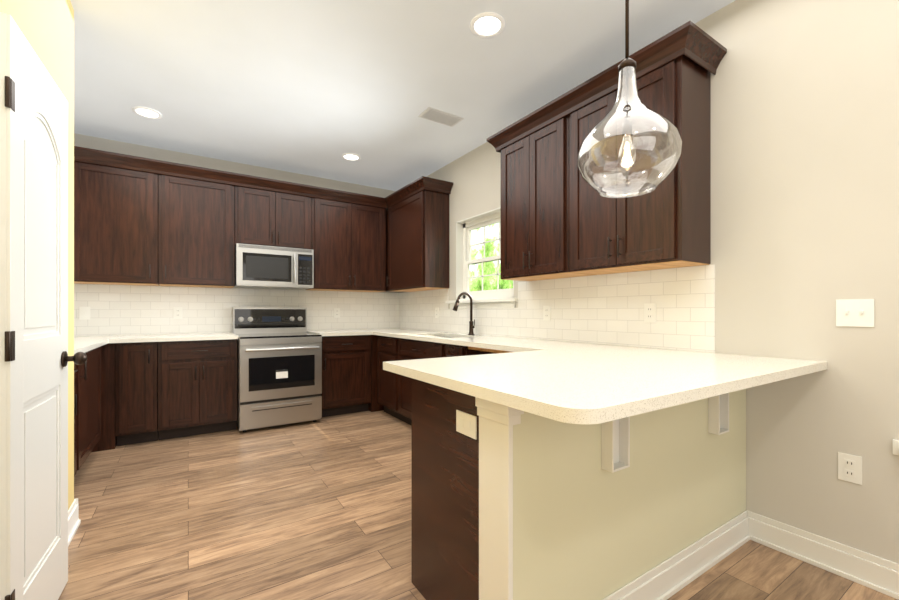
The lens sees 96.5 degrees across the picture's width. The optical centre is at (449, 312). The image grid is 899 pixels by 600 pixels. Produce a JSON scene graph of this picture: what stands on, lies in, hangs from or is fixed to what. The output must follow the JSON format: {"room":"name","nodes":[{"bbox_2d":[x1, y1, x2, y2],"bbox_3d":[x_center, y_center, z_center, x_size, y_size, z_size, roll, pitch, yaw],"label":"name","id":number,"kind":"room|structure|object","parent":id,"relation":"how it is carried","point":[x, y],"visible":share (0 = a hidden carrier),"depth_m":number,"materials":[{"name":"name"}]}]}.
{"room":"kitchen","nodes":[
{"label":"kitchen","id":0,"kind":"room"},
{"bbox_2d":[0,0,79,509],"bbox_3d":[-0.813,-0.243,0.140,0.170,2.790,4.760,0,0,-33],"label":"wall","id":1,"kind":"structure","parent":0,"point":[47,25],"depth_m":2.03,"materials":[{"name":"beige paint"}]},
{"bbox_2d":[0,12,86,599],"bbox_3d":[-1.455,0.124,1.459,0.135,2.033,0.596,0,0,-33],"label":"door","id":2,"kind":"structure","parent":1,"relation":"in","point":[35,358],"depth_m":1.37,"materials":[{"name":"white wood"}]},
{"bbox_2d":[68,498,80,545],"bbox_3d":[-0.792,1.085,0.270,0.047,0.135,4.617,0,0,-33],"label":"baseboard","id":3,"kind":"structure","parent":1,"relation":"attached to","point":[74,522],"depth_m":2.10,"materials":[{"name":"white wood"}]},
{"bbox_2d":[80,134,399,328],"bbox_3d":[-2.313,-0.243,4.505,3.780,2.790,0.170,0,0,-33],"label":"wall","id":4,"kind":"structure","parent":0,"point":[86,141],"depth_m":4.33,"materials":[{"name":"beige paint"}]},
{"bbox_2d":[74,146,385,291],"bbox_3d":[-2.084,-0.832,4.312,3.603,1.142,0.400,0,0,-33],"label":"upper cabinet","id":5,"kind":"object","parent":4,"relation":"attached to","point":[141,221],"depth_m":3.94,"materials":[{"name":"brown wood"}]},
{"bbox_2d":[234,243,313,289],"bbox_3d":[-1.915,-0.480,4.381,0.758,0.423,0.448,0,0,-33],"label":"microwave","id":6,"kind":"object","parent":5,"relation":"attached to","point":[262,266],"visible":1,"depth_m":4.22,"materials":[{"name":"silver metal"}]},
{"bbox_2d":[74,284,397,335],"bbox_3d":[-2.195,-0.002,4.476,3.600,0.516,0.007,0,0,-33],"label":"tile backsplash","id":7,"kind":"structure","parent":4,"relation":"attached to","point":[114,309],"depth_m":4.21,"materials":[{"name":"white tile"}]},
{"bbox_2d":[79,307,89,319],"bbox_3d":[-3.364,0.009,3.702,0.075,0.118,0.014,0,0,-33],"label":"light switch","id":8,"kind":"object","parent":7,"relation":"attached to","point":[84,313],"visible":1,"depth_m":3.70,"materials":[{"name":"white plastic"}]},
{"bbox_2d":[173,307,181,318],"bbox_3d":[-2.769,0.009,4.093,0.075,0.118,0.008,0,0,-33],"label":"electrical outlet","id":9,"kind":"object","parent":7,"relation":"attached to","point":[177,312],"visible":1,"depth_m":4.09,"materials":[{"name":"white plastic"}]},
{"bbox_2d":[334,308,339,317],"bbox_3d":[-1.397,0.009,4.987,0.075,0.118,0.008,0,0,-33],"label":"electrical outlet","id":10,"kind":"object","parent":7,"relation":"attached to","point":[336,312],"visible":1,"depth_m":4.98,"materials":[{"name":"white plastic"}]},
{"bbox_2d":[70,0,734,190],"bbox_3d":[-0.394,-1.688,1.714,3.950,0.100,6.943,0,0,-33],"label":"ceiling","id":11,"kind":"structure","parent":0,"point":[316,88],"depth_m":2.72,"materials":[{"name":"paint"}]},
{"bbox_2d":[132,106,161,118],"bbox_3d":[-2.477,-1.632,3.292,0.200,0.010,0.200,0,0,-33],"label":"recessed light","id":12,"kind":"object","parent":11,"relation":"in","point":[146,112],"visible":1,"depth_m":3.28,"materials":[{"name":"white"}]},
{"bbox_2d":[341,153,360,160],"bbox_3d":[-1.035,-1.632,4.230,0.200,0.010,0.200,0,0,-33],"label":"recessed light","id":13,"kind":"object","parent":11,"relation":"in","point":[351,156],"visible":1,"depth_m":4.22,"materials":[{"name":"white"}]},
{"bbox_2d":[418,107,463,126],"bbox_3d":[-0.069,-1.632,3.368,0.340,0.010,0.180,0,0,-33],"label":"ceiling vent","id":14,"kind":"object","parent":11,"relation":"in","point":[439,116],"visible":1,"depth_m":3.36,"materials":[{"name":"grey metal"}]},
{"bbox_2d":[470,12,504,37],"bbox_3d":[0.216,-1.632,2.289,0.200,0.010,0.200,0,0,-33],"label":"recessed light","id":15,"kind":"object","parent":11,"relation":"in","point":[487,24],"visible":1,"depth_m":2.28,"materials":[{"name":"white plastic"}]},
{"bbox_2d":[577,0,681,197],"bbox_3d":[0.621,-1.031,1.404,0.335,1.212,0.335,0,0,-33],"label":"pendant light","id":16,"kind":"object","parent":11,"relation":"hanging from","point":[627,66],"visible":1,"depth_m":1.38,"materials":[{"name":"clear glass"}]},
{"bbox_2d":[58,410,897,599],"bbox_3d":[-0.394,1.202,1.714,3.950,0.100,6.943,0,0,-33],"label":"floor","id":17,"kind":"structure","parent":0,"point":[320,509],"depth_m":2.16,"materials":[{"name":"brown wood"}]},
{"bbox_2d":[74,363,81,475],"bbox_3d":[-2.502,0.706,2.202,0.605,0.892,0.482,0,0,-33],"label":"base cabinet","id":18,"kind":"object","parent":17,"relation":"on","point":[77,368],"depth_m":2.59,"materials":[{"name":"black wood"}]},
{"bbox_2d":[82,347,100,464],"bbox_3d":[-2.868,0.706,2.764,0.605,0.892,0.859,0,0,-33],"label":"base cabinet","id":19,"kind":"object","parent":17,"relation":"on","point":[87,405],"depth_m":2.97,"materials":[{"name":"black wood"}]},
{"bbox_2d":[74,335,117,353],"bbox_3d":[-2.885,0.240,2.839,0.660,0.035,1.985,0,0,-33],"label":"countertop","id":20,"kind":"structure","parent":19,"relation":"on","point":[84,344],"depth_m":3.04,"materials":[{"name":"stone"}]},
{"bbox_2d":[92,343,111,451],"bbox_3d":[-3.259,0.706,3.437,0.679,0.892,0.585,0,0,-33],"label":"base cabinet","id":21,"kind":"object","parent":17,"relation":"on","point":[105,443],"depth_m":3.35,"materials":[{"name":"black wood"}]},
{"bbox_2d":[112,342,159,448],"bbox_3d":[-2.847,0.706,3.694,0.289,0.892,0.605,0,0,-33],"label":"base cabinet","id":22,"kind":"object","parent":17,"relation":"on","point":[154,391],"depth_m":3.45,"materials":[{"name":"black wood"}]},
{"bbox_2d":[160,339,236,439],"bbox_3d":[-2.464,0.706,3.943,0.624,0.892,0.605,0,0,-33],"label":"base cabinet","id":23,"kind":"object","parent":17,"relation":"on","point":[198,378],"depth_m":3.69,"materials":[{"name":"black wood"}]},
{"bbox_2d":[114,333,237,342],"bbox_3d":[-2.581,0.240,3.838,0.941,0.035,0.640,0,0,-33],"label":"countertop","id":24,"kind":"structure","parent":23,"relation":"on","point":[196,336],"depth_m":3.66,"materials":[{"name":"stone"}]},
{"bbox_2d":[233,307,321,431],"bbox_3d":[-1.824,0.550,4.242,0.764,1.205,0.778,0,0,-33],"label":"range","id":25,"kind":"object","parent":17,"relation":"on","point":[279,365],"visible":0.9,"depth_m":4.00,"materials":[{"name":"silver metal"}]},
{"bbox_2d":[321,335,371,416],"bbox_3d":[-1.305,0.706,4.697,0.593,0.892,0.605,0,0,-33],"label":"base cabinet","id":26,"kind":"object","parent":17,"relation":"on","point":[346,360],"depth_m":4.46,"materials":[{"name":"black wood"}]},
{"bbox_2d":[307,329,369,335],"bbox_3d":[-1.304,0.240,4.670,0.572,0.035,0.640,0,0,-33],"label":"countertop","id":27,"kind":"structure","parent":26,"relation":"on","point":[359,331],"depth_m":4.49,"materials":[{"name":"stone"}]},
{"bbox_2d":[372,335,383,411],"bbox_3d":[-0.793,0.706,5.043,0.635,0.892,0.585,0,0,-33],"label":"base cabinet","id":28,"kind":"object","parent":17,"relation":"on","point":[375,406],"depth_m":4.64,"materials":[{"name":"black wood"}]},
{"bbox_2d":[377,335,440,422],"bbox_3d":[-0.432,0.706,4.523,0.605,0.892,0.570,0,0,-33],"label":"base cabinet","id":29,"kind":"object","parent":17,"relation":"on","point":[394,394],"depth_m":4.17,"materials":[{"name":"black wood"}]},
{"bbox_2d":[412,378,478,599],"bbox_3d":[0.384,0.706,1.799,1.012,0.893,0.512,0,0,-33],"label":"base cabinet","id":30,"kind":"object","parent":17,"relation":"on","point":[445,509],"visible":0.35,"depth_m":1.50,"materials":[{"name":"black wood"}]},
{"bbox_2d":[456,410,476,439],"bbox_3d":[0.056,0.382,1.367,0.007,0.075,0.115,0,0,-33],"label":"outlet","id":31,"kind":"object","parent":30,"relation":"attached to","point":[466,424],"visible":1,"depth_m":1.36,"materials":[{"name":"white plastic"}]},
{"bbox_2d":[383,348,773,423],"bbox_3d":[0.420,0.240,1.620,1.010,0.035,1.083,0,0,-33],"label":"countertop","id":32,"kind":"structure","parent":30,"relation":"on","point":[575,382],"depth_m":1.34,"materials":[{"name":"stone"}]},
{"bbox_2d":[370,328,826,381],"bbox_3d":[0.230,0.240,3.450,0.668,0.035,4.358,0,0,-33],"label":"countertop","id":33,"kind":"structure","parent":30,"relation":"on","point":[784,368],"depth_m":2.39,"materials":[{"name":"stone"}]},
{"bbox_2d":[453,292,474,334],"bbox_3d":[0.147,0.014,3.868,0.247,0.415,0.102,0,0,-33],"label":"faucet","id":34,"kind":"object","parent":33,"relation":"on","point":[455,308],"visible":1,"depth_m":3.91,"materials":[{"name":"brown metal"}]},
{"bbox_2d":[441,343,509,356],"bbox_3d":[0.282,0.706,3.427,0.605,0.892,0.323,0,0,-33],"label":"base cabinet","id":35,"kind":"object","parent":17,"relation":"on","point":[447,350],"depth_m":3.20,"materials":[{"name":"black wood"}]},
{"bbox_2d":[513,389,745,599],"bbox_3d":[0.820,0.706,1.690,1.598,0.893,0.141,0,0,-33],"label":"wall","id":36,"kind":"structure","parent":17,"relation":"on","point":[586,526],"depth_m":1.47,"materials":[{"name":"paint"}]},
{"bbox_2d":[475,397,523,599],"bbox_3d":[0.153,0.706,1.246,0.064,0.893,0.160,0,0,-33],"label":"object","id":37,"kind":"structure","parent":36,"relation":"attached to","point":[497,421],"depth_m":1.23,"materials":[{"name":"white"}]},
{"bbox_2d":[601,417,629,472],"bbox_3d":[0.633,0.406,1.364,0.100,0.295,0.200,0,0,-33],"label":"corbel bracket","id":38,"kind":"object","parent":36,"relation":"attached to","point":[615,445],"visible":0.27,"depth_m":1.43,"materials":[{"name":"white wood"}]},
{"bbox_2d":[602,510,751,599],"bbox_3d":[0.850,1.085,1.609,1.560,0.135,0.025,0,0,-33],"label":"baseboard","id":39,"kind":"structure","parent":36,"relation":"attached to","point":[672,575],"depth_m":1.72,"materials":[{"name":"white wood"}]},
{"bbox_2d":[708,393,728,434],"bbox_3d":[1.284,0.406,1.788,0.100,0.295,0.200,0,0,-33],"label":"corbel bracket","id":40,"kind":"object","parent":36,"relation":"attached to","point":[718,414],"visible":0.38,"depth_m":1.84,"materials":[{"name":"white wood"}]},
{"bbox_2d":[401,0,898,563],"bbox_3d":[1.190,-0.243,2.745,0.170,2.790,6.943,0,0,-33],"label":"wall","id":41,"kind":"structure","parent":0,"point":[804,164],"depth_m":1.86,"materials":[{"name":"beige paint"}]},
{"bbox_2d":[386,176,452,292],"bbox_3d":[-0.373,-0.832,4.632,0.385,1.142,0.930,0,0,-33],"label":"upper cabinet","id":42,"kind":"object","parent":41,"relation":"attached to","point":[417,214],"depth_m":4.39,"materials":[{"name":"brown wood"}]},
{"bbox_2d":[445,298,517,308],"bbox_3d":[0.312,-0.081,3.974,0.130,0.087,1.120,0,0,-33],"label":"window sill","id":43,"kind":"structure","parent":41,"relation":"attached to","point":[498,303],"depth_m":3.82,"materials":[{"name":"white wood"}]},
{"bbox_2d":[456,207,513,299],"bbox_3d":[0.391,-0.548,3.974,0.169,0.840,0.915,0,0,-33],"label":"window","id":44,"kind":"structure","parent":41,"relation":"in","point":[464,229],"depth_m":4.13,"materials":[{"name":"white"}]},
{"bbox_2d":[494,109,573,280],"bbox_3d":[0.718,-0.793,3.014,0.324,1.058,0.692,0,0,-33],"label":"upper cabinet","id":45,"kind":"object","parent":41,"relation":"attached to","point":[561,217],"depth_m":2.90,"materials":[{"name":"brown wood"}]},
{"bbox_2d":[398,264,714,352],"bbox_3d":[0.380,-0.002,3.826,0.007,0.516,3.907,0,0,-33],"label":"tile backsplash","id":46,"kind":"structure","parent":41,"relation":"attached to","point":[607,309],"depth_m":2.79,"materials":[{"name":"white tile"}]},
{"bbox_2d":[435,308,438,317],"bbox_3d":[-0.145,0.007,4.619,0.008,0.118,0.075,0,0,-33],"label":"outlet","id":47,"kind":"object","parent":46,"relation":"attached to","point":[436,312],"visible":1,"depth_m":4.61,"materials":[{"name":"white plastic"}]},
{"bbox_2d":[543,306,550,320],"bbox_3d":[0.777,0.007,3.202,0.008,0.118,0.075,0,0,-33],"label":"outlet","id":48,"kind":"object","parent":46,"relation":"attached to","point":[546,312],"visible":1,"depth_m":3.19,"materials":[{"name":"white plastic"}]},
{"bbox_2d":[644,303,655,322],"bbox_3d":[1.242,0.005,2.488,0.008,0.118,0.075,0,0,-33],"label":"outlet","id":49,"kind":"object","parent":46,"relation":"attached to","point":[650,312],"visible":1,"depth_m":2.48,"materials":[{"name":"white plastic"}]},
{"bbox_2d":[562,45,713,276],"bbox_3d":[1.103,-0.793,2.421,0.324,1.058,0.722,0,0,-33],"label":"upper cabinet","id":50,"kind":"object","parent":41,"relation":"attached to","point":[668,226],"depth_m":2.20,"materials":[{"name":"brown wood"}]},
{"bbox_2d":[752,512,898,599],"bbox_3d":[2.204,1.085,1.004,0.025,0.135,2.517,0,0,-33],"label":"baseboard","id":51,"kind":"structure","parent":41,"relation":"attached to","point":[879,574],"depth_m":1.79,"materials":[{"name":"white wood"}]},
{"bbox_2d":[838,452,861,484],"bbox_3d":[1.737,0.677,1.741,0.008,0.118,0.075,0,0,-33],"label":"electrical outlet","id":52,"kind":"object","parent":41,"relation":"attached to","point":[849,468],"visible":1,"depth_m":1.74,"materials":[{"name":"white plastic"}]},
{"bbox_2d":[836,299,873,326],"bbox_3d":[1.742,0.003,1.727,0.014,0.118,0.118,0,0,-33],"label":"double light switch","id":53,"kind":"object","parent":41,"relation":"attached to","point":[855,312],"visible":1,"depth_m":1.73,"materials":[{"name":"white plastic"}]},
{"bbox_2d":[892,439,898,454],"bbox_3d":[1.946,0.547,1.377,0.055,0.060,0.585,0,0,-33],"label":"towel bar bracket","id":54,"kind":"object","parent":41,"relation":"attached to","point":[895,447],"visible":1,"depth_m":1.62,"materials":[{"name":"white plastic"}]},
{"label":"outside","id":55,"kind":"structure","parent":0,"visible":0},
{"bbox_2d":[469,223,512,290],"bbox_3d":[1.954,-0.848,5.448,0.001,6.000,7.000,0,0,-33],"label":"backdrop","id":56,"kind":"structure","parent":55,"point":[496,246],"depth_m":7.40,"materials":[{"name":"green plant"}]}
]}

